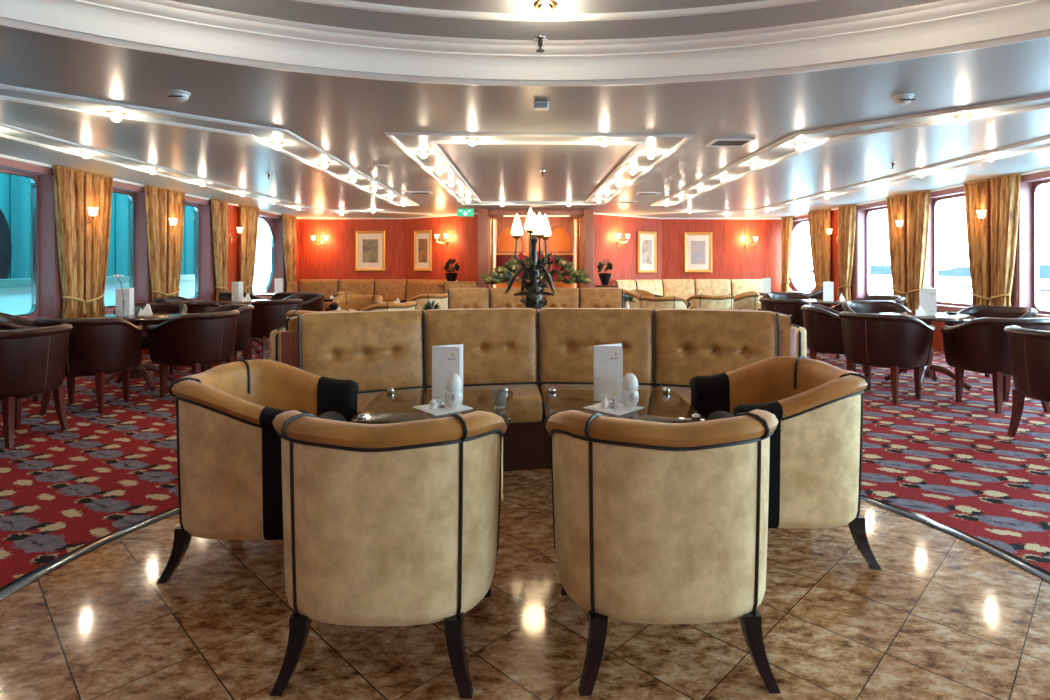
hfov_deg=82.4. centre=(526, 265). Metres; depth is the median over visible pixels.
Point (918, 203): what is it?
curtain
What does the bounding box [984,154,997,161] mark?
recessed light
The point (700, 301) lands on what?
armchair
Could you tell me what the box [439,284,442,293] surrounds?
base cabinet
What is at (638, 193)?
ceiling vent
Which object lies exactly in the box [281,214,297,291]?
curtain
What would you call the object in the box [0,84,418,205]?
trim
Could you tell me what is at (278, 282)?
menu card
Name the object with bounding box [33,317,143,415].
tub chair
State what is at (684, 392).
seat cushion
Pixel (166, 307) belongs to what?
tub chair
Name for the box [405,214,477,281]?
wall
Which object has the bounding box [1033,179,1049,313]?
window
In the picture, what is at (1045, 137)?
trim
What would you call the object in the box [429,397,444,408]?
cruet
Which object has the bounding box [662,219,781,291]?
wall
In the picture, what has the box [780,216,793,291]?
curtain
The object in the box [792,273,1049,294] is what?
sea
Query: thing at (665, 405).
table
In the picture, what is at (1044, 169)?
trim
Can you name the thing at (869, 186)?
recessed light
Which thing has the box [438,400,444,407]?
pot
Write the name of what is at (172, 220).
wall sconce
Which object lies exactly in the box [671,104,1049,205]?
trim
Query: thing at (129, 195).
window
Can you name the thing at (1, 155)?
trim
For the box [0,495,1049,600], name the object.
trim
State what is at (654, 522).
armchair
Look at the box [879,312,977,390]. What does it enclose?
pedestal table
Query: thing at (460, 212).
exit sign
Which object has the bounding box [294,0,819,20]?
trim
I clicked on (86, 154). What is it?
recessed light
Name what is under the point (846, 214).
curtain
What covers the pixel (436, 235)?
wall sconce
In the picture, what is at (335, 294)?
armchair
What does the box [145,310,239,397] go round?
tub chair
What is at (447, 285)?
banquette
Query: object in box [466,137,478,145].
recessed light
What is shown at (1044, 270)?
shore
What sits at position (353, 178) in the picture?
recessed light
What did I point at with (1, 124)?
trim
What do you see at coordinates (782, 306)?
tub chair
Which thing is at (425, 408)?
mat
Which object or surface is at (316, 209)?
trim
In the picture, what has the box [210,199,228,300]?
curtain
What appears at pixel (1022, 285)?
window frame
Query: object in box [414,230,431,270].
framed picture
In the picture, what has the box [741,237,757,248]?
wall sconce
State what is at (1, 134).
trim
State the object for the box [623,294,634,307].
vase
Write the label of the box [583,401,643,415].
mat
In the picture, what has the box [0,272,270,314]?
bulwark
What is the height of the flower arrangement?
0.738 m
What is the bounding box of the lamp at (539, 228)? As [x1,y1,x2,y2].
[505,207,554,308]
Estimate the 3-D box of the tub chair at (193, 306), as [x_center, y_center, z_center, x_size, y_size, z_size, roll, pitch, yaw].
[-4.084,0.811,7.391,0.712,0.778,0.582,0,0,8]
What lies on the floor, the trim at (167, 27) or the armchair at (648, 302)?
the armchair at (648, 302)
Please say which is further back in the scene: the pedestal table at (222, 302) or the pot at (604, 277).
the pot at (604, 277)
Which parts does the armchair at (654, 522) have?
leg, leg, leg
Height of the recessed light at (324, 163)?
0.065 m
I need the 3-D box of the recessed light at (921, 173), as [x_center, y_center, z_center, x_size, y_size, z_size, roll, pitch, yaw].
[4.600,-1.067,7.000,0.110,0.065,0.110,0,0,0]
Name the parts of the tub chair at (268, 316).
leg, leg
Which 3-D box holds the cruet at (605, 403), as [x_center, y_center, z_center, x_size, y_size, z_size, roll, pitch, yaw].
[0.373,0.618,2.726,0.074,0.054,0.039,0,0,11]
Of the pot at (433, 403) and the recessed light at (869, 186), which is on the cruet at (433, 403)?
the pot at (433, 403)
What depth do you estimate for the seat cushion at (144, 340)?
6.49 m
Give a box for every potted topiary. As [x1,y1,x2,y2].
[443,258,459,280]
[597,260,613,284]
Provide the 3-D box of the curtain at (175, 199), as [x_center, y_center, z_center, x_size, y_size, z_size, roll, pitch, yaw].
[-5.127,0.025,8.754,0.139,2.231,0.432,0,0,0]
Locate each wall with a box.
[84,205,298,353]
[299,219,404,279]
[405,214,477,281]
[490,217,580,288]
[593,214,661,287]
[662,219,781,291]
[830,182,990,350]
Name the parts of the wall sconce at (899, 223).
lamp shade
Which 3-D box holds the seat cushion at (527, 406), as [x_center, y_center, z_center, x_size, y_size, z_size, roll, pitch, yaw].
[-0.249,0.845,3.684,0.725,0.150,0.457,0,0,-10]
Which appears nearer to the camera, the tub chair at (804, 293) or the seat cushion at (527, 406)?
the seat cushion at (527, 406)
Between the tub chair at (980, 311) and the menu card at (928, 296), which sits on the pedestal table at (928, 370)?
the menu card at (928, 296)
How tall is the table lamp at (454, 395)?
0.152 m
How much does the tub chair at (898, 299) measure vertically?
0.778 m
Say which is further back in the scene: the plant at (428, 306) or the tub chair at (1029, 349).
the plant at (428, 306)
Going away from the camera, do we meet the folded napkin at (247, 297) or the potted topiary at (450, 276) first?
the folded napkin at (247, 297)
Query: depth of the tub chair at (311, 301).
9.08 m
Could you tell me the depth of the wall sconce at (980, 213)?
7.51 m
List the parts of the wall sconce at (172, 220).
lamp shade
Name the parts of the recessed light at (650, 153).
bulb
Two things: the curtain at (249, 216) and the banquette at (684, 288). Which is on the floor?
the banquette at (684, 288)
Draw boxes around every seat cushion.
[0,390,53,401]
[64,368,127,376]
[141,331,148,348]
[158,360,226,366]
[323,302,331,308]
[357,388,422,412]
[427,384,542,422]
[540,384,652,417]
[655,386,690,404]
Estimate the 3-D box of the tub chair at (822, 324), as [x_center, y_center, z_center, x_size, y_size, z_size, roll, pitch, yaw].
[3.224,0.811,6.363,0.582,0.778,0.712,0,0,27]
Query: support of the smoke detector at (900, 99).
attached to the ceiling at (347, 118)
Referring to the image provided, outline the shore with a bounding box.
[806,265,1049,278]
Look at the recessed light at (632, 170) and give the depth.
6.78 m
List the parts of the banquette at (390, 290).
panel, panel, panel, panel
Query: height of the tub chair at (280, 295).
0.778 m
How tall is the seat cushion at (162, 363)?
0.155 m
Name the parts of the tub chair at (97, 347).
leg, leg, leg, leg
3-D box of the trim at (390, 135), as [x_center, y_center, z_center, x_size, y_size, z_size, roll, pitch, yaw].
[0.115,-1.094,7.775,2.575,0.032,5.696,0,0,0]
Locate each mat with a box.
[413,402,472,415]
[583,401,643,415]
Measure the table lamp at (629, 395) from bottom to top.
0.152 m
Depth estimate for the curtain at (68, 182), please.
6.72 m
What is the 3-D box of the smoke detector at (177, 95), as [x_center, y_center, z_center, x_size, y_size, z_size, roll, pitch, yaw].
[-2.200,-1.073,3.800,0.124,0.054,0.124,0,0,0]
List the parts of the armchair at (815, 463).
arm, arm, leg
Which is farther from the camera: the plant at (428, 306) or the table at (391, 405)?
the plant at (428, 306)
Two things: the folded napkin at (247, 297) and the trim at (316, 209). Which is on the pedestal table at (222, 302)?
the folded napkin at (247, 297)
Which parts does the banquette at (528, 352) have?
panel, panel, panel, panel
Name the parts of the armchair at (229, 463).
leg, arm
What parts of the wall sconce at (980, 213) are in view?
lamp shade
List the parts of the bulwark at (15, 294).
cap rail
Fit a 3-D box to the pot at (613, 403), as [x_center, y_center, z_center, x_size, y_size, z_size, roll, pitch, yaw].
[0.393,0.625,2.725,0.034,0.038,0.033,0,0,11]
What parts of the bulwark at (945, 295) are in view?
cap rail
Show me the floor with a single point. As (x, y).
(944, 617)
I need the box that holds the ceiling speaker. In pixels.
[370,164,388,167]
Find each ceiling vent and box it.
[407,191,432,194]
[616,201,638,203]
[635,192,660,194]
[705,139,754,146]
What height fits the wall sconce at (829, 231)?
0.278 m
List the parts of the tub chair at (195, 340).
arm, leg, leg, leg, leg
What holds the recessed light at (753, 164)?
in the ceiling at (347, 118)
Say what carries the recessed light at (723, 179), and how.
in the ceiling at (347, 118)
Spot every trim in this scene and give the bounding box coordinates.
[0,0,1049,86]
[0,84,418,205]
[0,95,397,205]
[0,123,315,209]
[0,133,304,210]
[0,154,299,218]
[0,157,285,320]
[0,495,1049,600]
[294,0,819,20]
[300,213,477,218]
[316,209,431,214]
[384,132,694,204]
[397,204,417,205]
[429,140,645,202]
[593,213,780,218]
[636,209,756,214]
[651,94,1049,205]
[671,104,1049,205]
[757,135,1049,209]
[769,144,1049,210]
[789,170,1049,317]
[794,167,1049,216]
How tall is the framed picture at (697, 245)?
0.917 m
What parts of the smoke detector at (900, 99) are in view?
mounting plate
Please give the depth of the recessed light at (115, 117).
4.29 m
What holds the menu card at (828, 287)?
on the pedestal table at (812, 301)
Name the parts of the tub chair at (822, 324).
leg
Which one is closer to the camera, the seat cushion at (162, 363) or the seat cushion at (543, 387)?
the seat cushion at (543, 387)
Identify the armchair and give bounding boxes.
[156,359,358,583]
[270,410,508,698]
[286,309,356,317]
[329,294,382,310]
[332,291,362,297]
[357,300,417,310]
[400,292,447,310]
[544,409,780,695]
[623,289,663,307]
[637,295,689,309]
[686,294,734,308]
[687,306,749,309]
[689,356,881,569]
[733,291,759,310]
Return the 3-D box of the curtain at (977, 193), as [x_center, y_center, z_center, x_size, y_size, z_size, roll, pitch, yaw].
[5.797,0.025,7.717,0.136,2.231,0.429,0,0,7]
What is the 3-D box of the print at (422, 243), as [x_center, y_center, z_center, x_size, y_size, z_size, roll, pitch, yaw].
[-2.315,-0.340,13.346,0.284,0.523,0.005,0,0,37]
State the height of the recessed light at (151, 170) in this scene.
0.065 m
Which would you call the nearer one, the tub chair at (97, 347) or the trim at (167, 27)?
the trim at (167, 27)
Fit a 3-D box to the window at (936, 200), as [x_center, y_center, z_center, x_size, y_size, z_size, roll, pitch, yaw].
[6.059,-0.220,8.359,0.062,1.560,1.105,0,0,0]
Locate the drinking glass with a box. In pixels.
[493,389,506,407]
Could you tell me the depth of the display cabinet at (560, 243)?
13.04 m
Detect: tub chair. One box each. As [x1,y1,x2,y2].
[0,312,37,401]
[0,323,72,447]
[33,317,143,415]
[113,302,187,374]
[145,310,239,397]
[154,296,192,301]
[165,301,220,366]
[205,304,253,369]
[219,292,268,305]
[248,299,302,359]
[271,292,315,299]
[282,293,324,311]
[759,298,810,358]
[760,292,808,297]
[765,293,810,299]
[801,304,855,371]
[808,290,822,298]
[829,300,894,358]
[839,311,935,404]
[842,301,910,372]
[859,295,904,305]
[940,317,1049,413]
[945,305,1036,376]
[1004,325,1049,435]
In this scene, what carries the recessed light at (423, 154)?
in the ceiling at (347, 118)
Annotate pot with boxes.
[429,399,436,408]
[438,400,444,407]
[445,273,457,280]
[598,273,611,284]
[601,399,608,408]
[610,400,616,408]
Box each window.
[0,169,37,317]
[105,189,133,309]
[185,203,198,300]
[253,216,274,293]
[789,220,814,291]
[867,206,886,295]
[934,194,971,306]
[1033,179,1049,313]
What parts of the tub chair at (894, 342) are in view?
leg, leg, leg, leg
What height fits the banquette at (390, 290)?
0.906 m
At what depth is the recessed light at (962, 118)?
4.37 m
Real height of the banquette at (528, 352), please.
0.916 m
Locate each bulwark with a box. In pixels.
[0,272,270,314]
[789,278,1049,310]
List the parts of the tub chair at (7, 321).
leg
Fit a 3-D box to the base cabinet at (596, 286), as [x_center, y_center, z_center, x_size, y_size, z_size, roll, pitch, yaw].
[1.545,0.785,11.700,0.430,0.830,0.320,0,0,0]
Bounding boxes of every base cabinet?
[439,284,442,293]
[594,285,617,287]
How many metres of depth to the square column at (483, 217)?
11.50 m
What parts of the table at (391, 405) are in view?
glass, leg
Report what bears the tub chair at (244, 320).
on the floor
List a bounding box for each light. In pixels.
[79,151,92,157]
[107,111,125,121]
[147,168,157,173]
[198,181,206,185]
[270,141,283,149]
[319,161,329,167]
[349,176,357,181]
[418,151,428,157]
[434,168,443,174]
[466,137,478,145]
[503,215,569,216]
[534,0,556,17]
[598,137,610,145]
[628,168,637,174]
[645,151,656,158]
[719,176,727,181]
[748,162,758,168]
[793,142,805,149]
[865,183,873,188]
[916,171,926,176]
[954,114,971,124]
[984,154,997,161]
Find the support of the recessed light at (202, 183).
in the ceiling at (347, 118)
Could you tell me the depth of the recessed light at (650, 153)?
5.78 m
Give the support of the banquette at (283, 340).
on the floor
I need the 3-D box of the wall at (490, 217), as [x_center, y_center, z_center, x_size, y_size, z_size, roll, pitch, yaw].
[0.160,0.050,13.360,2.220,2.300,0.120,0,0,0]
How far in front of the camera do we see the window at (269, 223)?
12.68 m
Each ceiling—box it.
[0,25,1049,217]
[170,0,941,39]
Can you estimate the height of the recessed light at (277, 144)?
0.065 m
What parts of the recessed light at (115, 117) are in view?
bulb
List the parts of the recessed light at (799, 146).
bulb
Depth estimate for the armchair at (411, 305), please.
7.20 m
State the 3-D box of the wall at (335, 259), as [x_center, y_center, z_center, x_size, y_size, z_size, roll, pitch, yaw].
[-4.060,0.050,13.810,2.520,2.300,0.120,0,0,0]
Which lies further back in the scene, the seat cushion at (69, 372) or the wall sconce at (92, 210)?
the wall sconce at (92, 210)
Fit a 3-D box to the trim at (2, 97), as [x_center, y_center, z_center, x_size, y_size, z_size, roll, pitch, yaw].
[-2.715,-1.094,6.469,1.590,0.032,8.470,0,0,16]
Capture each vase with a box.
[111,274,126,316]
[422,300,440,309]
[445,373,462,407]
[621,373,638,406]
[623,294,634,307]
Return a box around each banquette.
[270,314,805,389]
[296,308,779,471]
[298,279,460,310]
[443,281,477,293]
[448,288,622,308]
[612,279,762,310]
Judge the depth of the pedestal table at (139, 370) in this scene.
5.80 m
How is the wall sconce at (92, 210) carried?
attached to the wall at (233, 211)
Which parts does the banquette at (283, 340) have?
arm, divider panel, panel, panel, divider panel, arm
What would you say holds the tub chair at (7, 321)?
on the floor
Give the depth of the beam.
11.60 m
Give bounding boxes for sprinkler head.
[533,35,547,52]
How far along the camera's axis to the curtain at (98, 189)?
7.14 m
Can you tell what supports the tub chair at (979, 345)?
on the floor
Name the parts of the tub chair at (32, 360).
leg, leg, leg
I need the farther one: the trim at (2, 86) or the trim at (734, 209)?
the trim at (734, 209)
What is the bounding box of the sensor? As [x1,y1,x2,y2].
[534,101,548,109]
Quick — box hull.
[0,173,194,278]
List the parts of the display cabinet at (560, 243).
door panel, cabinet door, arch frame, arch frame, cabinet door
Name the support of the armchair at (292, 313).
on the floor
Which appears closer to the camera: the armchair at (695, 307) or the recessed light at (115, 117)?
the recessed light at (115, 117)
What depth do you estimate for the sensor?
3.99 m
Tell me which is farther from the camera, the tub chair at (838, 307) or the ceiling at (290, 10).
the tub chair at (838, 307)
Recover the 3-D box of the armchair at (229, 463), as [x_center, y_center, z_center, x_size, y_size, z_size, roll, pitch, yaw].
[-1.115,0.815,2.550,0.609,0.769,0.728,0,0,0]
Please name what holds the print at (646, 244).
attached to the framed picture at (646, 240)
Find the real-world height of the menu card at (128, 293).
0.269 m
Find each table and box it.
[85,312,181,392]
[212,299,267,353]
[261,293,274,295]
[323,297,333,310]
[351,387,512,546]
[544,387,705,422]
[801,299,847,353]
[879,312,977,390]
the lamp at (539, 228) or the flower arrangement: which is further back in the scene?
the flower arrangement
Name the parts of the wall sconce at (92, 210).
lamp shade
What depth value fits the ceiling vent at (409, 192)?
8.93 m
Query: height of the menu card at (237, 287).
0.269 m
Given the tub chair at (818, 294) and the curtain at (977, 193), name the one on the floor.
the tub chair at (818, 294)
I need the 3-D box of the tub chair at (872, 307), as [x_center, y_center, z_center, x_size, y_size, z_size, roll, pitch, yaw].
[4.052,0.811,6.980,0.712,0.778,0.582,0,0,4]
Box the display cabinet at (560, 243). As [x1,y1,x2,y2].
[492,217,576,287]
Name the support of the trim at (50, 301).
attached to the wall at (233, 211)
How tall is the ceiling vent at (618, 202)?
0.012 m
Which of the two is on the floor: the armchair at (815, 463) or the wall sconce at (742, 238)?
the armchair at (815, 463)
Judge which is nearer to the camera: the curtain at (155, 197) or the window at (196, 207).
the curtain at (155, 197)
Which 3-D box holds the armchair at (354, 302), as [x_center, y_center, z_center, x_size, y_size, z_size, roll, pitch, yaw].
[-2.502,0.815,8.870,0.728,0.769,0.609,0,0,-6]
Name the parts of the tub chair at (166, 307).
leg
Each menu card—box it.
[116,288,133,315]
[232,282,242,300]
[274,278,282,292]
[432,344,462,401]
[594,343,622,401]
[763,278,770,292]
[823,281,833,300]
[920,288,936,314]
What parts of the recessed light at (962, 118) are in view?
bulb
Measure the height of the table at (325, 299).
0.573 m
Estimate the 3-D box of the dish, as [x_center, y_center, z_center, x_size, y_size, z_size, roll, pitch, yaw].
[4.200,0.472,5.930,0.116,0.028,0.116,0,0,0]
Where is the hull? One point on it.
(15, 191)
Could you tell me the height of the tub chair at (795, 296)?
0.778 m
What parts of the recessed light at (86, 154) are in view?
bulb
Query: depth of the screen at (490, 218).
11.99 m
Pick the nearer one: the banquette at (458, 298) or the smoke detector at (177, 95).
the smoke detector at (177, 95)
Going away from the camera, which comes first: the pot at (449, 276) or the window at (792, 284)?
the pot at (449, 276)
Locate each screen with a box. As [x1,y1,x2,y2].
[490,218,495,288]
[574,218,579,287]
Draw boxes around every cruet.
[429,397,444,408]
[601,396,616,408]
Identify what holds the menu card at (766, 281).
on the pedestal table
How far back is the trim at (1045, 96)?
4.57 m
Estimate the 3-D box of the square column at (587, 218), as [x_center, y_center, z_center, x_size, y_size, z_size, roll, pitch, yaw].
[1.188,0.050,11.900,0.215,2.300,0.840,0,0,0]
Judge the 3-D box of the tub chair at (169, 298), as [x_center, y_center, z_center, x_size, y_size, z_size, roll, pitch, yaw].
[-4.729,0.811,8.194,0.582,0.778,0.712,0,0,-11]
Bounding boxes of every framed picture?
[355,231,384,270]
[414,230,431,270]
[637,231,656,272]
[684,232,711,272]
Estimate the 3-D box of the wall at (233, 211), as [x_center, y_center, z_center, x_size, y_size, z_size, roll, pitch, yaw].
[-5.350,0.050,4.865,0.260,2.300,17.970,0,0,0]
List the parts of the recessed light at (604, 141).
bulb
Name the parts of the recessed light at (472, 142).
bulb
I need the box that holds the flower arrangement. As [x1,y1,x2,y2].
[481,250,591,287]
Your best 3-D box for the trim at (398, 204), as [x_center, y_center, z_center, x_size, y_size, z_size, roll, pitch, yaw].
[-2.140,-1.094,10.750,0.360,0.032,0.045,0,0,0]
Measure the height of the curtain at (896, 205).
2.231 m
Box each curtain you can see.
[51,165,85,318]
[84,172,112,316]
[144,185,167,301]
[166,190,185,296]
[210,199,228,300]
[238,205,259,294]
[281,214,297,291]
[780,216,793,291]
[808,209,830,290]
[837,204,856,299]
[885,195,906,307]
[906,190,931,311]
[963,179,990,305]
[989,173,1020,305]
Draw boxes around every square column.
[478,209,489,288]
[581,209,592,287]
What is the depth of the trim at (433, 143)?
5.55 m
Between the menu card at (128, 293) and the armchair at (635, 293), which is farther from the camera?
the armchair at (635, 293)
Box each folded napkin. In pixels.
[138,304,152,314]
[242,293,250,300]
[838,293,845,300]
[915,305,926,315]
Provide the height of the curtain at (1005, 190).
2.231 m
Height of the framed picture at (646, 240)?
0.928 m
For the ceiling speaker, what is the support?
attached to the ceiling at (347, 118)
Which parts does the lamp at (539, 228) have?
lamp shade, arm, lamp shade, arm, arm, lamp shade, arm, lamp shade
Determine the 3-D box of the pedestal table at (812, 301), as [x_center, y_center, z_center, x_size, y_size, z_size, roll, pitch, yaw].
[4.200,0.841,8.400,0.830,0.707,0.830,0,0,-11]
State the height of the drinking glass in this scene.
0.078 m
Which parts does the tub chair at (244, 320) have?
leg, leg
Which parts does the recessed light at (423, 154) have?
bulb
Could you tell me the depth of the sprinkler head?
3.35 m
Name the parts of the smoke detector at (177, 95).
mounting plate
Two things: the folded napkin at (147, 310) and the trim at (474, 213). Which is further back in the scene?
the trim at (474, 213)
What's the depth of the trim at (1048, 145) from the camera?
6.91 m
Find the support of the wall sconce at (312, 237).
attached to the wall at (335, 259)
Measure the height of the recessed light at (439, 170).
0.065 m
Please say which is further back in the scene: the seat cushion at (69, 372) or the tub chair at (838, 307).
the tub chair at (838, 307)
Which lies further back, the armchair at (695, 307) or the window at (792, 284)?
the window at (792, 284)
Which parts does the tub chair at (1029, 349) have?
leg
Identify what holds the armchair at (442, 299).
on the floor
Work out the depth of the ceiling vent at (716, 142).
5.33 m
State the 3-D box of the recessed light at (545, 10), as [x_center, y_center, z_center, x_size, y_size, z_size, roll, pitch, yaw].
[0.090,-1.242,2.920,0.110,0.065,0.110,0,0,0]
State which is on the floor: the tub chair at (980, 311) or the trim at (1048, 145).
the tub chair at (980, 311)
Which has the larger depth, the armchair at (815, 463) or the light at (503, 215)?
the light at (503, 215)
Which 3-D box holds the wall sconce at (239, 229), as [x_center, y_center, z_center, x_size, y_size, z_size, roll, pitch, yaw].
[-5.113,-0.539,10.550,0.237,0.278,0.112,0,0,0]
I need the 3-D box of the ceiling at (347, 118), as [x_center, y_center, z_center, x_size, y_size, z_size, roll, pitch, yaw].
[0.320,-1.200,4.775,11.880,0.200,19.950,0,0,0]
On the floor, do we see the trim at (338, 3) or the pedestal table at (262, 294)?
the pedestal table at (262, 294)
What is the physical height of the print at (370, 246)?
0.532 m
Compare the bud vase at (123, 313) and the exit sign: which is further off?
the exit sign
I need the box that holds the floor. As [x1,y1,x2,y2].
[0,338,1049,699]
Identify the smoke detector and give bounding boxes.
[167,89,190,101]
[892,93,914,104]
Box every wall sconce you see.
[84,207,97,223]
[167,218,176,231]
[229,227,242,242]
[311,236,327,247]
[434,234,448,246]
[616,234,629,246]
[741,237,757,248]
[826,229,837,243]
[896,220,906,231]
[976,210,990,224]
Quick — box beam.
[488,209,583,216]
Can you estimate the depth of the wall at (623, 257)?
12.94 m
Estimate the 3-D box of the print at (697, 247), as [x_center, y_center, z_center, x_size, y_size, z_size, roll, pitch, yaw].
[3.913,-0.309,13.720,0.328,0.532,0.005,0,0,0]
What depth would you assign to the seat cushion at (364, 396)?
3.60 m
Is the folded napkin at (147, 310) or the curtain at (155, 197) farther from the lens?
the curtain at (155, 197)
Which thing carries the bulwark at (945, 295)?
on the deck
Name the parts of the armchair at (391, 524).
leg, leg, leg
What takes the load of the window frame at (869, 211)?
in the wall at (937, 343)
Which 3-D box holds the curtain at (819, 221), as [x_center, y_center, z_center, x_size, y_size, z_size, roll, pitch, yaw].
[5.787,0.025,11.881,0.139,2.231,0.838,0,0,0]
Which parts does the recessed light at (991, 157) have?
bulb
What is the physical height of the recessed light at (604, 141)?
0.065 m
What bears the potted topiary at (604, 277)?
on the base cabinet at (596, 286)
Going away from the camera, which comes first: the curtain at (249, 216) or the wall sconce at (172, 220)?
the wall sconce at (172, 220)
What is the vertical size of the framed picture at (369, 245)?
0.917 m
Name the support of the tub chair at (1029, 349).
on the floor
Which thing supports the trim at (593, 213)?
attached to the wall at (731, 259)
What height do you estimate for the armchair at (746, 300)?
0.769 m
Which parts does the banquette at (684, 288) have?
panel, panel, panel, panel, panel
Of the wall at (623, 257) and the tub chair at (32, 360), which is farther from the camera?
the wall at (623, 257)
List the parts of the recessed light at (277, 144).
bulb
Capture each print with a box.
[363,239,377,262]
[418,239,426,262]
[642,240,651,263]
[691,241,704,263]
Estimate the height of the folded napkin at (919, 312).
0.110 m
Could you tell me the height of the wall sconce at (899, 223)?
0.278 m
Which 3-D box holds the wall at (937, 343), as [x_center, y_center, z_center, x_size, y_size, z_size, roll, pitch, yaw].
[6.000,0.050,4.714,0.240,2.300,18.328,0,0,0]
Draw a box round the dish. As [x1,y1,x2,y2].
[945,312,958,314]
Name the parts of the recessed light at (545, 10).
bulb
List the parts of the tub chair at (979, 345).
arm, leg, leg, leg, leg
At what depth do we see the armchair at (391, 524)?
1.70 m
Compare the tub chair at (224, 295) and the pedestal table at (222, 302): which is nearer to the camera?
the pedestal table at (222, 302)
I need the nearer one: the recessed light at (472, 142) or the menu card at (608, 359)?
the menu card at (608, 359)
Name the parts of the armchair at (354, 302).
arm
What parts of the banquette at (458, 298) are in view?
panel, panel, panel, panel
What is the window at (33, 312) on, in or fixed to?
in the wall at (233, 211)
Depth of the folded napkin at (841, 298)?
8.38 m
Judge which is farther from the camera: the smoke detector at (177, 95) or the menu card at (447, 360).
the smoke detector at (177, 95)
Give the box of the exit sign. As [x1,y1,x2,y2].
[457,206,473,215]
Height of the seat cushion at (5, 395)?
0.155 m
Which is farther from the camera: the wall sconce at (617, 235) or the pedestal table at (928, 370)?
the wall sconce at (617, 235)
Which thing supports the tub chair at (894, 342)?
on the floor
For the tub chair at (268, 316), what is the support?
on the floor
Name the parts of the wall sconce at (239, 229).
lamp shade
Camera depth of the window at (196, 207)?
9.84 m
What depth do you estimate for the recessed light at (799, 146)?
5.35 m
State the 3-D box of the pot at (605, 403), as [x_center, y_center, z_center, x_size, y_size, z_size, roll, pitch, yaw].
[0.355,0.624,2.729,0.038,0.042,0.037,0,0,11]

